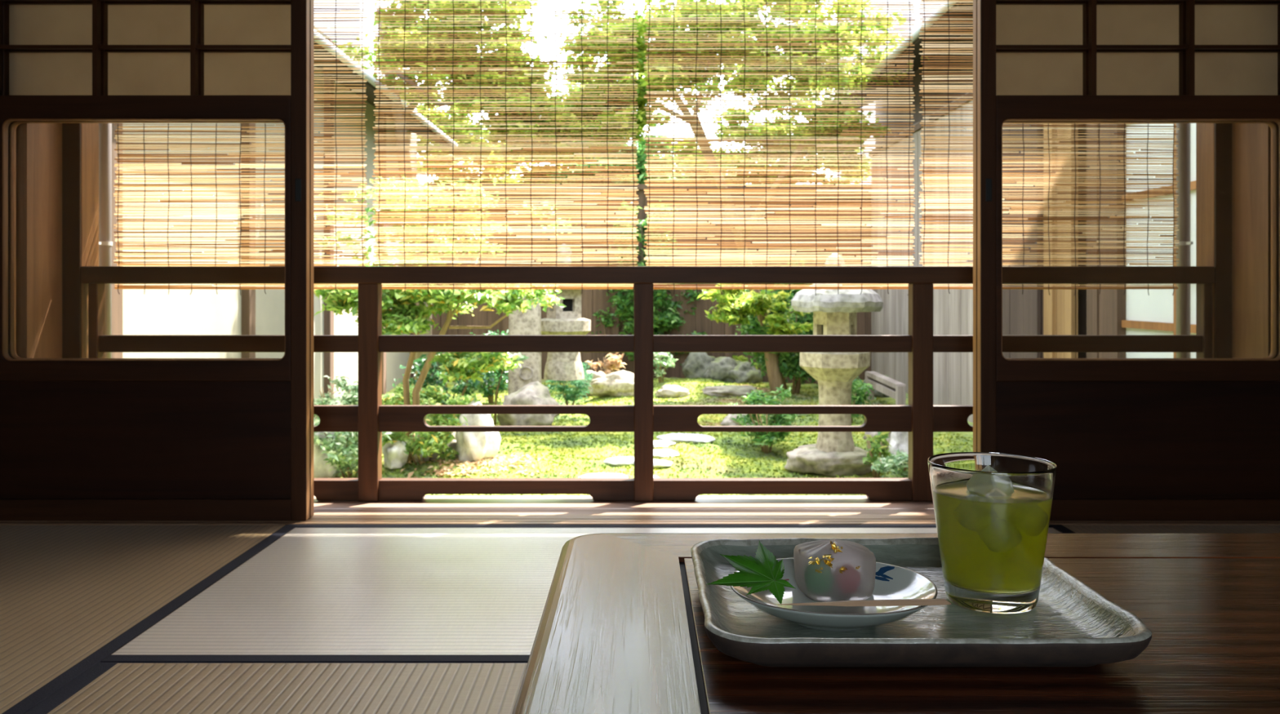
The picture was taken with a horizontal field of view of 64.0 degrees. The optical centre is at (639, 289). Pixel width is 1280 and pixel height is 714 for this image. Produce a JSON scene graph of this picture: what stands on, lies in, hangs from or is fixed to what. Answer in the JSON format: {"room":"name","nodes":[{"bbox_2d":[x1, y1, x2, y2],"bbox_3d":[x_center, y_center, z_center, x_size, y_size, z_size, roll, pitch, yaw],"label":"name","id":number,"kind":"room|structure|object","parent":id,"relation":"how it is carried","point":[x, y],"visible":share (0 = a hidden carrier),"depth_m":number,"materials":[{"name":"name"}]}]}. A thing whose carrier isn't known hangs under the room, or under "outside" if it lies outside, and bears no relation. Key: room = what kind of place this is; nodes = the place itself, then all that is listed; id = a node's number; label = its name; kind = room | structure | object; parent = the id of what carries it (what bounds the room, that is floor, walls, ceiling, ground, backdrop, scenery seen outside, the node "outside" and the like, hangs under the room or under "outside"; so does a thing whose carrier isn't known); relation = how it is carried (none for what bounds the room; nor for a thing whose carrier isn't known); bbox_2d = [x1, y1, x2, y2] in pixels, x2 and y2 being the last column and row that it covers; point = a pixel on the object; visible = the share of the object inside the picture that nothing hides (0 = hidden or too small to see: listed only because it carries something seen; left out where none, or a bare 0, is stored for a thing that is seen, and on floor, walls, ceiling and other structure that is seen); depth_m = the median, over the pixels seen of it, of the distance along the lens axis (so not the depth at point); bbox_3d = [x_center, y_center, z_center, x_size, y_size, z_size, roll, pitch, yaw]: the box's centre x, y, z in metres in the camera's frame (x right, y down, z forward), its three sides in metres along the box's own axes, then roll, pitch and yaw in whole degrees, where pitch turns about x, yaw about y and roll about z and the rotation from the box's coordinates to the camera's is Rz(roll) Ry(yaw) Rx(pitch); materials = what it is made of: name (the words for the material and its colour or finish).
{"room":"japanese tatami room","nodes":[
{"label":"japanese tatami room","id":0,"kind":"room"},
{"bbox_2d":[16,123,62,358],"bbox_3d":[-1.674,-0.470,2.809,0.092,3.060,0.174,0,0,0],"label":"wall","id":1,"kind":"structure","parent":0,"point":[38,145],"depth_m":2.77,"materials":[{"name":"brown wood"}]},
{"bbox_2d":[62,123,81,358],"bbox_3d":[-1.603,-0.685,2.892,0.050,2.630,0.009,0,0,0],"label":"wooden post","id":2,"kind":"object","parent":1,"relation":"attached to","point":[71,132],"depth_m":2.89,"materials":[{"name":"brown wood"}]},
{"bbox_2d":[81,123,98,358],"bbox_3d":[-1.644,-0.470,2.944,0.132,3.060,0.095,0,0,0],"label":"trim","id":3,"kind":"structure","parent":1,"relation":"attached to","point":[90,131],"depth_m":2.93,"materials":[{"name":"brown wood"}]},
{"bbox_2d":[313,0,405,96],"bbox_3d":[-6.050,-3.000,16.500,4.500,8.200,3.800,0,0,0],"label":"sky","id":4,"kind":"structure","parent":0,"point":[371,8],"depth_m":15.00,"materials":[{"name":"grey tile"}]},
{"bbox_2d":[313,495,934,514],"bbox_3d":[0.020,0.618,2.857,3.280,0.034,0.266,0,0,0],"label":"floor","id":5,"kind":"structure","parent":0,"point":[316,505],"depth_m":2.85,"materials":[{"name":"wood"}]},
{"bbox_2d":[80,266,1214,502],"bbox_3d":[0.022,0.268,2.919,3.198,0.665,0.062,0,0,0],"label":"veranda railing","id":6,"kind":"object","parent":5,"relation":"on","point":[370,418],"visible":0.62,"depth_m":2.91,"materials":[{"name":"brown wood"}]},
{"bbox_2d":[1231,123,1271,358],"bbox_3d":[1.714,-0.470,2.809,0.092,3.060,0.174,0,0,0],"label":"wall","id":7,"kind":"structure","parent":0,"point":[1251,142],"depth_m":2.80,"materials":[{"name":"brown wood"}]},
{"bbox_2d":[1195,123,1213,358],"bbox_3d":[1.686,-0.470,2.944,0.128,3.060,0.095,0,0,0],"label":"trim","id":8,"kind":"structure","parent":7,"relation":"attached to","point":[1204,131],"depth_m":2.95,"materials":[{"name":"brown wood"}]},
{"bbox_2d":[1213,123,1231,358],"bbox_3d":[1.645,-0.685,2.892,0.046,2.630,0.009,0,0,0],"label":"trim","id":9,"kind":"structure","parent":7,"relation":"attached to","point":[1222,131],"depth_m":2.89,"materials":[{"name":"brown wood"}]},
{"bbox_3d":[0.000,0.688,0.206,5.600,0.064,4.811,0,0,0],"label":"floor","id":10,"kind":"structure","parent":0,"visible":0},
{"bbox_2d":[0,524,297,713],"bbox_3d":[-1.351,0.627,1.655,0.960,0.056,1.909,0,0,0],"label":"mat","id":11,"kind":"object","parent":10,"relation":"on","point":[72,597],"visible":0.84,"depth_m":2.07,"materials":[{"name":"wicker"}]},
{"bbox_2d":[25,662,527,713],"bbox_3d":[-0.393,0.627,0.693,0.953,0.056,1.908,0,0,0],"label":"mat","id":12,"kind":"object","parent":10,"relation":"on","point":[105,688],"visible":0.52,"depth_m":1.54,"materials":[{"name":"wicker"}]},
{"bbox_2d":[512,533,1279,713],"bbox_3d":[0.544,0.415,0.588,1.232,0.370,0.776,0,0,0],"label":"table","id":13,"kind":"object","parent":12,"relation":"on","point":[621,630],"visible":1,"depth_m":0.66,"materials":[{"name":"brown wood"}]},
{"bbox_2d":[690,537,1151,666],"bbox_3d":[0.176,0.217,0.720,0.272,0.026,0.248,0,0,0],"label":"tray","id":14,"kind":"object","parent":13,"relation":"on","point":[1071,624],"visible":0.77,"depth_m":0.66,"materials":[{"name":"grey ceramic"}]},
{"bbox_2d":[730,557,937,631],"bbox_3d":[0.129,0.209,0.690,0.137,0.024,0.136,0,0,0],"label":"plate","id":15,"kind":"object","parent":14,"relation":"on","point":[892,582],"visible":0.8,"depth_m":0.69,"materials":[{"name":"grey ceramic"}]},
{"bbox_2d":[707,541,795,604],"bbox_3d":[0.078,0.187,0.680,0.056,0.028,0.049,0,0,23],"label":"maple leaf","id":16,"kind":"object","parent":15,"relation":"on","point":[763,572],"visible":1,"depth_m":0.67,"materials":[{"name":"green"}]},
{"bbox_2d":[793,538,875,602],"bbox_3d":[0.136,0.194,0.717,0.054,0.040,0.055,0,0,0],"label":"jelly sweet","id":17,"kind":"object","parent":15,"relation":"on","point":[834,570],"visible":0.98,"depth_m":0.70,"materials":[{"name":"white"}]},
{"bbox_2d":[777,599,951,606],"bbox_3d":[0.140,0.196,0.639,0.109,0.004,0.003,0,0,-2],"label":"pick","id":18,"kind":"object","parent":15,"relation":"on","point":[903,602],"visible":1,"depth_m":0.64,"materials":[{"name":"brown wood"}]},
{"bbox_2d":[927,452,1057,614],"bbox_3d":[0.248,0.171,0.724,0.086,0.099,0.086,0,0,0],"label":"drinking glass","id":19,"kind":"object","parent":14,"relation":"on","point":[992,527],"visible":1,"depth_m":0.69,"materials":[{"name":"glass"}]},
{"bbox_2d":[100,524,1060,663],"bbox_3d":[0.085,0.627,2.130,1.908,0.056,0.960,0,0,0],"label":"mat","id":20,"kind":"object","parent":10,"relation":"on","point":[317,593],"visible":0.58,"depth_m":2.02,"materials":[{"name":"wicker"}]},
{"bbox_2d":[1048,524,1279,533],"bbox_3d":[1.520,0.627,1.655,0.957,0.056,1.909,0,0,0],"label":"mat","id":21,"kind":"object","parent":10,"relation":"on","point":[1062,529],"visible":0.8,"depth_m":2.56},
{"bbox_3d":[0.000,-2.225,3.325,7.200,0.450,1.250,0,0,0],"label":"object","id":22,"kind":"object","parent":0,"visible":0},
{"bbox_2d":[113,0,367,295],"bbox_3d":[-1.188,-1.101,3.050,0.756,2.239,0.016,0,0,0],"label":"blind","id":23,"kind":"object","parent":22,"relation":"hanging from","point":[144,157],"visible":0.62,"depth_m":3.05,"materials":[{"name":"beige"}]},
{"bbox_2d":[372,0,639,295],"bbox_3d":[-0.400,-1.101,3.050,0.794,2.238,0.016,0,0,0],"label":"blind","id":24,"kind":"object","parent":22,"relation":"hanging from","point":[481,220],"visible":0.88,"depth_m":3.05,"materials":[{"name":"beige"}]},
{"bbox_2d":[644,0,915,295],"bbox_3d":[0.415,-1.101,3.050,0.808,2.239,0.016,0,0,0],"label":"blind","id":25,"kind":"object","parent":22,"relation":"hanging from","point":[837,20],"visible":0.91,"depth_m":3.05,"materials":[{"name":"beige"}]},
{"bbox_2d":[918,0,1179,295],"bbox_3d":[1.216,-1.101,3.050,0.775,2.239,0.016,0,0,0],"label":"blind","id":26,"kind":"object","parent":22,"relation":"hanging from","point":[1006,143],"visible":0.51,"depth_m":3.05,"materials":[{"name":"beige"}]},
{"bbox_3d":[0.000,-0.575,2.672,5.600,2.350,0.095,0,0,0],"label":"wall","id":27,"kind":"structure","parent":0,"visible":0},
{"bbox_2d":[0,0,309,520],"bbox_3d":[-1.279,-0.296,2.653,0.840,1.787,0.029,0,0,0],"label":"door","id":28,"kind":"structure","parent":27,"relation":"in","point":[81,439],"depth_m":2.65,"materials":[{"name":"brown wood"}]},
{"bbox_2d":[2,0,313,518],"bbox_3d":[-1.279,-0.296,2.688,0.840,1.787,0.028,0,0,0],"label":"trim","id":29,"kind":"structure","parent":27,"relation":"in","point":[24,72],"depth_m":2.70,"materials":[{"name":"brown wood"}]},
{"bbox_2d":[0,514,1279,525],"bbox_3d":[0.000,0.649,2.667,5.600,0.102,0.109,0,0,0],"label":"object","id":30,"kind":"structure","parent":27,"relation":"attached to","point":[317,519],"depth_m":2.64,"materials":[{"name":"brown wood"}]},
{"bbox_2d":[973,0,1279,452],"bbox_3d":[1.297,-0.296,2.688,0.840,1.787,0.028,0,0,0],"label":"trim","id":31,"kind":"structure","parent":27,"relation":"in","point":[1018,72],"depth_m":2.70,"materials":[{"name":"brown wood"}]},
{"bbox_2d":[977,0,1279,520],"bbox_3d":[1.297,-0.296,2.653,0.840,1.787,0.029,0,0,0],"label":"door","id":32,"kind":"structure","parent":27,"relation":"in","point":[1126,439],"depth_m":2.65,"materials":[{"name":"brown wood"}]},
{"label":"outside","id":33,"kind":"structure","parent":0,"visible":0},
{"bbox_3d":[0.000,1.350,16.350,24.000,0.300,27.300,0,0,0],"label":"ground base","id":34,"kind":"structure","parent":33,"visible":0},
{"bbox_2d":[122,26,417,419],"bbox_3d":[-2.728,-0.475,7.625,0.145,3.350,9.150,0,0,0],"label":"wall","id":35,"kind":"structure","parent":34,"relation":"on","point":[156,312],"depth_m":6.77,"materials":[{"name":"beige paint"}]},
{"bbox_2d":[111,123,122,358],"bbox_3d":[-2.630,-0.450,5.100,0.060,3.300,0.110,0,0,0],"label":"wall post","id":36,"kind":"object","parent":35,"relation":"attached to","point":[117,299],"visible":0.02,"depth_m":5.08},
{"bbox_2d":[241,123,255,358],"bbox_3d":[-2.630,-0.450,6.880,0.060,3.300,0.110,0,0,0],"label":"wall post","id":37,"kind":"object","parent":35,"relation":"attached to","point":[248,296],"visible":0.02,"depth_m":6.83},
{"bbox_2d":[324,40,333,397],"bbox_3d":[-2.630,-0.450,8.660,0.060,3.300,0.110,0,0,0],"label":"wall post","id":38,"kind":"object","parent":35,"relation":"attached to","point":[328,315],"visible":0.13,"depth_m":8.61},
{"bbox_2d":[377,84,386,395],"bbox_3d":[-2.630,-0.450,10.450,0.060,3.300,0.110,0,0,0],"label":"wall post","id":39,"kind":"object","parent":35,"relation":"attached to","point":[384,354],"visible":0.02,"depth_m":10.39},
{"bbox_2d":[313,29,457,146],"bbox_3d":[-3.155,-2.091,7.900,2.090,0.922,8.000,0,0,0],"label":"roof","id":40,"kind":"structure","parent":35,"relation":"on","point":[370,85],"depth_m":8.53,"materials":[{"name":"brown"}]},
{"bbox_2d":[416,90,532,183],"bbox_3d":[-2.252,-0.742,12.824,1.928,3.585,1.493,0,0,34],"label":"tree","id":41,"kind":"object","parent":34,"relation":"on","point":[418,108],"visible":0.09,"depth_m":12.58,"materials":[{"name":"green plant"}]},
{"bbox_2d":[480,157,573,183],"bbox_3d":[-1.254,-0.570,13.370,1.843,3.240,1.143,0,0,-6],"label":"tree","id":42,"kind":"object","parent":34,"relation":"on","point":[545,178],"visible":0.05,"depth_m":13.23,"materials":[{"name":"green plant"}]},
{"bbox_2d":[644,133,746,182],"bbox_3d":[0.652,-0.504,13.371,1.876,3.107,1.201,0,0,13],"label":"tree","id":43,"kind":"object","parent":34,"relation":"on","point":[742,151],"visible":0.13,"depth_m":13.18,"materials":[{"name":"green plant"}]},
{"bbox_2d":[704,64,871,183],"bbox_3d":[1.780,-0.922,12.767,2.488,3.944,1.589,0,0,11],"label":"tree","id":44,"kind":"object","parent":34,"relation":"on","point":[764,82],"visible":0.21,"depth_m":12.57,"materials":[{"name":"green plant"}]},
{"bbox_2d":[836,0,945,183],"bbox_3d":[5.725,-3.000,16.500,5.150,8.200,3.800,0,0,0],"label":"house","id":45,"kind":"structure","parent":34,"relation":"on","point":[915,15],"depth_m":15.00,"materials":[{"name":"grey tile"}]},
{"bbox_2d":[875,26,1086,358],"bbox_3d":[2.850,-0.550,7.625,0.100,3.500,9.150,0,0,0],"label":"wall","id":46,"kind":"structure","parent":34,"relation":"on","point":[917,117],"depth_m":9.54,"materials":[{"name":"paint"}]},
{"bbox_2d":[843,0,973,108],"bbox_3d":[3.145,-2.436,7.900,2.110,1.032,8.000,0,0,0],"label":"roof","id":47,"kind":"structure","parent":46,"relation":"on","point":[916,41],"depth_m":8.49,"materials":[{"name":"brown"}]},
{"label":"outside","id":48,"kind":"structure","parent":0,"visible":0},
{"bbox_2d":[315,377,973,495],"bbox_3d":[0.025,1.032,7.800,5.850,0.174,9.600,0,0,0],"label":"garden","id":49,"kind":"object","parent":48,"point":[890,400],"visible":0.09,"depth_m":6.60,"materials":[{"name":"plant"}]},
{"bbox_2d":[98,123,112,358],"bbox_3d":[-1.640,-0.450,3.126,0.044,3.000,0.072,0,0,0],"label":"drain pipe","id":50,"kind":"object","parent":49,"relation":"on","point":[105,243],"visible":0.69,"depth_m":3.13,"materials":[{"name":"grey"}]},
{"bbox_2d":[313,422,345,478],"bbox_3d":[-1.764,0.886,5.727,0.247,0.320,0.263,0,0,-27],"label":"rock","id":51,"kind":"object","parent":49,"relation":"on","point":[321,470],"visible":0.24,"depth_m":5.62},
{"bbox_2d":[313,375,358,419],"bbox_3d":[-2.106,0.842,7.122,0.504,0.492,0.477,0,0,0],"label":"flowering bush","id":52,"kind":"object","parent":49,"relation":"on","point":[352,397],"visible":0.46,"depth_m":7.08,"materials":[{"name":"green plant"}]},
{"bbox_2d":[313,403,392,478],"bbox_3d":[-1.614,0.849,5.645,0.495,0.433,0.548,0,0,-21],"label":"flowering bush","id":53,"kind":"object","parent":49,"relation":"on","point":[340,454],"visible":0.43,"depth_m":5.49,"materials":[{"name":"green plant"}]},
{"bbox_2d":[382,438,408,469],"bbox_3d":[-1.377,0.919,5.770,0.130,0.164,0.149,0,0,-37],"label":"rock","id":54,"kind":"object","parent":49,"relation":"on","point":[394,455],"visible":0.97,"depth_m":5.73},
{"bbox_2d":[382,413,468,465],"bbox_3d":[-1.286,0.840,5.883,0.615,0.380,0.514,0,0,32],"label":"leafy bush","id":55,"kind":"object","parent":49,"relation":"on","point":[432,443],"visible":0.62,"depth_m":5.78,"materials":[{"name":"green plant"}]},
{"bbox_2d":[382,384,480,426],"bbox_3d":[-1.501,0.851,7.134,0.769,0.383,0.401,0,0,0],"label":"leafy bush","id":56,"kind":"object","parent":49,"relation":"on","point":[425,396],"visible":0.32,"depth_m":7.12,"materials":[{"name":"green plant"}]},
{"bbox_2d":[313,154,577,462],"bbox_3d":[-1.227,0.113,6.213,1.631,1.876,1.018,0,0,3],"label":"leafy tree","id":57,"kind":"object","parent":49,"relation":"on","point":[405,317],"visible":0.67,"depth_m":5.99,"materials":[{"name":"green plant"}]},
{"bbox_2d":[392,352,502,404],"bbox_3d":[-1.610,0.750,8.565,0.899,0.665,0.775,0,0,0],"label":"bush","id":58,"kind":"object","parent":49,"relation":"on","point":[488,379],"visible":0.33,"depth_m":8.52,"materials":[{"name":"green plant"}]},
{"bbox_2d":[332,0,611,390],"bbox_3d":[-1.555,-1.419,9.152,2.395,4.942,2.144,0,0,-28],"label":"maple tree","id":59,"kind":"object","parent":49,"relation":"on","point":[367,52],"visible":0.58,"depth_m":8.75,"materials":[{"name":"green plant"}]},
{"bbox_2d":[382,454,561,478],"bbox_3d":[-0.904,1.012,5.894,1.283,0.104,0.687,0,0,0],"label":"fallen leaves","id":60,"kind":"object","parent":49,"relation":"on","point":[500,459],"visible":0.77,"depth_m":5.73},
{"bbox_2d":[455,400,501,462],"bbox_3d":[-0.959,0.826,5.993,0.242,0.344,0.252,0,0,35],"label":"rock","id":61,"kind":"object","parent":49,"relation":"on","point":[472,446],"visible":0.73,"depth_m":5.92,"materials":[{"name":"stone"}]},
{"bbox_2d":[469,329,508,404],"bbox_3d":[-1.383,0.743,9.721,0.618,0.736,0.644,0,0,-43],"label":"bush","id":62,"kind":"object","parent":49,"relation":"on","point":[489,393],"visible":0.14,"depth_m":9.67,"materials":[{"name":"green plant"}]},
{"bbox_2d":[493,352,528,423],"bbox_3d":[-0.973,0.755,7.613,0.349,0.607,0.671,0,0,0],"label":"sapling","id":63,"kind":"object","parent":49,"relation":"on","point":[521,357],"visible":0.23,"depth_m":7.49,"materials":[{"name":"green plant"}]},
{"bbox_2d":[507,293,541,395],"bbox_3d":[-0.932,0.520,8.296,0.272,1.060,0.207,0,0,0],"label":"slab","id":64,"kind":"object","parent":49,"relation":"on","point":[529,322],"visible":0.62,"depth_m":8.22,"materials":[{"name":"grey stone"}]},
{"bbox_2d":[497,381,559,426],"bbox_3d":[-0.843,0.881,7.861,0.483,0.341,0.352,0,0,14],"label":"rock","id":65,"kind":"object","parent":49,"relation":"on","point":[534,393],"visible":0.62,"depth_m":7.73,"materials":[{"name":"stone"}]},
{"bbox_2d":[541,244,595,381],"bbox_3d":[-0.648,0.190,8.902,0.554,1.178,0.516,0,0,0],"label":"stone lantern","id":66,"kind":"object","parent":49,"relation":"on","point":[564,321],"visible":0.48,"depth_m":8.77,"materials":[{"name":"grey stone"}]},
{"bbox_2d":[546,362,595,404],"bbox_3d":[-0.631,0.855,9.243,0.483,0.452,0.443,0,0,29],"label":"round shrub","id":67,"kind":"object","parent":49,"relation":"on","point":[579,384],"visible":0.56,"depth_m":9.18,"materials":[{"name":"green plant"}]},
{"bbox_2d":[580,370,605,396],"bbox_3d":[-0.451,0.930,10.209,0.329,0.250,0.323,0,0,32],"label":"rock","id":68,"kind":"object","parent":49,"relation":"on","point":[599,375],"visible":0.29,"depth_m":10.10,"materials":[{"name":"grey stone"}]},
{"bbox_2d":[577,472,628,478],"bbox_3d":[-0.206,1.046,5.687,0.285,0.042,0.234,0,0,0],"label":"stepping stone","id":69,"kind":"object","parent":49,"relation":"on","point":[600,475],"visible":0.52,"depth_m":5.65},
{"bbox_2d":[585,352,626,375],"bbox_3d":[-0.312,0.846,10.445,0.376,0.410,0.354,0,0,-42],"label":"dry bush","id":70,"kind":"object","parent":49,"relation":"on","point":[613,364],"visible":0.8,"depth_m":10.40,"materials":[{"name":"beige plant"}]},
{"bbox_2d":[591,303,628,360],"bbox_3d":[-0.386,0.605,11.939,0.584,0.934,0.627,0,0,-18],"label":"leafy bush","id":71,"kind":"object","parent":49,"relation":"on","point":[610,323],"visible":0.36,"depth_m":11.75,"materials":[{"name":"green plant"}]},
{"bbox_2d":[589,369,634,396],"bbox_3d":[-0.211,0.889,9.747,0.552,0.239,0.387,0,0,0],"label":"rock","id":72,"kind":"object","parent":49,"relation":"on","point":[617,384],"visible":0.8,"depth_m":9.61,"materials":[{"name":"grey stone"}]},
{"bbox_2d":[524,73,702,183],"bbox_3d":[-0.355,-0.839,12.578,2.256,3.778,1.465,0,0,14],"label":"tree","id":73,"kind":"object","parent":49,"relation":"on","point":[642,157],"visible":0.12,"depth_m":12.30,"materials":[{"name":"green plant"}]},
{"bbox_2d":[603,456,634,466],"bbox_3d":[-0.104,1.018,6.078,0.226,0.044,0.177,0,0,0],"label":"stepping stone","id":74,"kind":"object","parent":49,"relation":"on","point":[623,460],"visible":0.81,"depth_m":6.03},
{"bbox_2d":[599,200,681,367],"bbox_3d":[0.030,0.051,11.439,0.858,2.099,0.765,0,0,-23],"label":"tree","id":75,"kind":"object","parent":49,"relation":"on","point":[626,308],"visible":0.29,"depth_m":11.37,"materials":[{"name":"green plant"}]},
{"bbox_2d":[409,183,871,384],"bbox_3d":[0.065,-0.055,11.800,5.430,2.310,0.120,0,0,0],"label":"garden wall","id":76,"kind":"structure","parent":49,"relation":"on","point":[593,300],"depth_m":11.80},
{"bbox_2d":[323,377,973,495],"bbox_3d":[0.000,1.026,7.900,4.622,0.190,6.619,0,0,0],"label":"moss","id":77,"kind":"object","parent":49,"relation":"on","point":[815,435],"visible":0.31,"depth_m":6.84,"materials":[{"name":"plant"}]},
{"bbox_2d":[653,458,672,467],"bbox_3d":[0.093,1.020,5.997,0.198,0.041,0.150,0,0,0],"label":"stepping stone","id":78,"kind":"object","parent":49,"relation":"on","point":[656,463],"visible":0.58,"depth_m":5.94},
{"bbox_2d":[653,440,675,448],"bbox_3d":[0.114,1.016,6.733,0.242,0.044,0.195,0,0,0],"label":"stepping stone","id":79,"kind":"object","parent":49,"relation":"on","point":[655,443],"visible":0.5,"depth_m":6.67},
{"bbox_2d":[653,352,678,383],"bbox_3d":[0.212,0.801,10.610,0.338,0.383,0.372,0,0,-30],"label":"shrub","id":80,"kind":"object","parent":49,"relation":"on","point":[669,362],"visible":0.89,"depth_m":10.54,"materials":[{"name":"green plant"}]},
{"bbox_2d":[653,449,679,457],"bbox_3d":[0.134,1.013,6.310,0.213,0.041,0.206,0,0,42],"label":"stepping stone","id":81,"kind":"object","parent":49,"relation":"on","point":[656,453],"visible":0.62,"depth_m":6.25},
{"bbox_2d":[654,385,689,398],"bbox_3d":[0.309,0.967,9.732,0.332,0.115,0.218,0,0,0],"label":"rock","id":82,"kind":"object","parent":49,"relation":"on","point":[666,391],"visible":0.99,"depth_m":9.68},
{"bbox_2d":[658,288,707,364],"bbox_3d":[0.492,0.505,11.930,0.707,1.078,0.853,0,0,18],"label":"leafy bush","id":83,"kind":"object","parent":49,"relation":"on","point":[677,323],"visible":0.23,"depth_m":11.74,"materials":[{"name":"green plant"}]},
{"bbox_2d":[656,433,715,443],"bbox_3d":[0.318,1.032,7.109,0.408,0.042,0.333,0,0,0],"label":"stepping stone","id":84,"kind":"object","parent":49,"relation":"on","point":[673,437],"visible":0.91,"depth_m":7.02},
{"bbox_2d":[681,352,715,379],"bbox_3d":[0.706,0.841,11.394,0.483,0.337,0.326,0,0,0],"label":"rock","id":85,"kind":"object","parent":49,"relation":"on","point":[695,365],"visible":0.55,"depth_m":11.27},
{"bbox_2d":[703,356,741,382],"bbox_3d":[0.916,0.872,11.162,0.456,0.281,0.350,0,0,0],"label":"rock","id":86,"kind":"object","parent":49,"relation":"on","point":[719,369],"visible":0.69,"depth_m":11.03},
{"bbox_2d":[702,385,759,397],"bbox_3d":[0.863,0.962,9.732,0.552,0.103,0.286,0,0,0],"label":"rock","id":87,"kind":"object","parent":49,"relation":"on","point":[730,391],"visible":0.91,"depth_m":9.65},
{"bbox_2d":[720,413,755,426],"bbox_3d":[0.772,1.026,8.006,0.259,0.126,0.204,0,0,17],"label":"rock","id":88,"kind":"object","parent":49,"relation":"on","point":[727,421],"visible":0.23,"depth_m":7.94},
{"bbox_2d":[553,0,929,396],"bbox_3d":[0.878,-1.641,9.461,3.769,5.413,2.288,0,0,-7],"label":"leaning tree","id":89,"kind":"object","parent":49,"relation":"on","point":[733,308],"visible":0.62,"depth_m":9.09,"materials":[{"name":"green plant"}]},
{"bbox_2d":[728,361,763,384],"bbox_3d":[1.133,0.901,11.036,0.369,0.249,0.340,0,0,0],"label":"rock","id":90,"kind":"object","parent":49,"relation":"on","point":[743,372],"visible":0.8,"depth_m":10.94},
{"bbox_2d":[724,384,804,453],"bbox_3d":[0.834,0.850,6.632,0.481,0.466,0.504,0,0,-30],"label":"bush","id":91,"kind":"object","parent":49,"relation":"on","point":[753,398],"visible":0.56,"depth_m":6.61,"materials":[{"name":"green plant"}]},
{"bbox_2d":[734,259,816,395],"bbox_3d":[1.505,0.384,10.240,1.244,1.386,1.132,0,0,-25],"label":"leafy bush","id":92,"kind":"object","parent":49,"relation":"on","point":[789,362],"visible":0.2,"depth_m":10.02,"materials":[{"name":"green plant"}]},
{"bbox_2d":[784,444,877,476],"bbox_3d":[1.149,0.995,6.095,0.589,0.174,0.428,0,0,0],"label":"rock","id":93,"kind":"object","parent":49,"relation":"on","point":[806,459],"visible":0.73,"depth_m":5.93,"materials":[{"name":"stone"}]},
{"bbox_2d":[791,253,883,452],"bbox_3d":[1.164,0.397,6.056,0.541,1.232,0.484,0,0,0],"label":"stone lantern","id":94,"kind":"object","parent":93,"relation":"on","point":[834,313],"visible":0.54,"depth_m":5.94,"materials":[{"name":"grey stone"}]},
{"bbox_2d":[817,377,875,423],"bbox_3d":[1.609,0.867,7.954,0.455,0.411,0.446,0,0,8],"label":"shrub","id":95,"kind":"object","parent":49,"relation":"on","point":[858,399],"visible":0.26,"depth_m":7.90,"materials":[{"name":"green plant"}]},
{"bbox_2d":[862,431,891,450],"bbox_3d":[1.598,0.971,6.704,0.233,0.171,0.220,0,0,-22],"label":"rock","id":96,"kind":"object","parent":49,"relation":"on","point":[872,433],"visible":0.07,"depth_m":6.65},
{"bbox_2d":[862,431,891,478],"bbox_3d":[1.353,0.958,5.890,0.193,0.303,0.247,0,0,-20],"label":"plant","id":97,"kind":"object","parent":49,"relation":"on","point":[876,447],"visible":0.72,"depth_m":5.85,"materials":[{"name":"green plant"}]},
{"bbox_2d":[865,371,906,404],"bbox_3d":[2.184,0.913,9.150,0.080,0.274,1.161,0,0,-1],"label":"wooden rail","id":98,"kind":"object","parent":49,"relation":"on","point":[886,385],"visible":0.84,"depth_m":9.00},
{"bbox_2d":[871,448,908,478],"bbox_3d":[1.378,0.981,5.645,0.312,0.202,0.304,0,0,-44],"label":"plant","id":99,"kind":"object","parent":49,"relation":"on","point":[888,464],"visible":0.91,"depth_m":5.56,"materials":[{"name":"green plant"}]},
{"bbox_2d":[888,431,908,455],"bbox_3d":[1.595,0.922,6.227,0.177,0.290,0.233,0,0,0],"label":"rock","id":100,"kind":"object","parent":49,"relation":"on","point":[899,440],"visible":0.27,"depth_m":6.15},
{"bbox_2d":[869,92,973,422],"bbox_3d":[2.660,-0.250,9.350,0.100,2.700,4.900,0,0,0],"label":"fence","id":101,"kind":"object","parent":49,"relation":"on","point":[953,313],"visible":0.2,"depth_m":9.23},
{"bbox_2d":[1002,124,1043,358],"bbox_3d":[2.678,-0.300,7.255,0.045,2.800,0.790,0,0,0],"label":"wall panel","id":102,"kind":"object","parent":49,"relation":"on","point":[1022,314],"visible":0.1,"depth_m":7.12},
{"bbox_2d":[1043,124,1055,358],"bbox_3d":[2.700,-0.300,6.637,0.120,2.800,0.138,0,0,0],"label":"wooden post","id":103,"kind":"object","parent":49,"relation":"on","point":[1049,301],"visible":0.07,"depth_m":6.61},
{"bbox_2d":[1055,124,1078,358],"bbox_3d":[2.683,-0.275,6.505,0.045,2.750,0.350,0,0,0],"label":"wooden post","id":104,"kind":"object","parent":49,"relation":"on","point":[1066,303],"visible":0.07,"depth_m":6.40,"materials":[{"name":"wood"}]},
{"bbox_2d":[1086,124,1098,358],"bbox_3d":[2.680,-0.300,5.946,0.120,2.800,0.138,0,0,0],"label":"wooden post","id":105,"kind":"object","parent":49,"relation":"on","point":[1092,295],"visible":0.22,"depth_m":5.93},
{"bbox_2d":[1098,124,1125,358],"bbox_3d":[2.690,-0.300,5.769,0.120,2.800,0.234,0,0,0],"label":"wooden post","id":106,"kind":"object","parent":49,"relation":"on","point":[1112,302],"visible":0.22,"depth_m":5.71,"materials":[{"name":"wood"}]},
{"bbox_2d":[1121,123,1195,358],"bbox_3d":[2.675,-0.125,5.174,0.050,2.350,1.292,0,0,0],"label":"wall","id":107,"kind":"structure","parent":49,"relation":"on","point":[1154,313],"depth_m":5.30,"materials":[{"name":"paint"}]},
{"bbox_2d":[1175,123,1192,358],"bbox_3d":[1.664,-0.450,3.126,0.044,3.000,0.072,0,0,0],"label":"drain pipe","id":108,"kind":"object","parent":49,"relation":"on","point":[1183,292],"visible":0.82,"depth_m":3.12,"materials":[{"name":"grey"}]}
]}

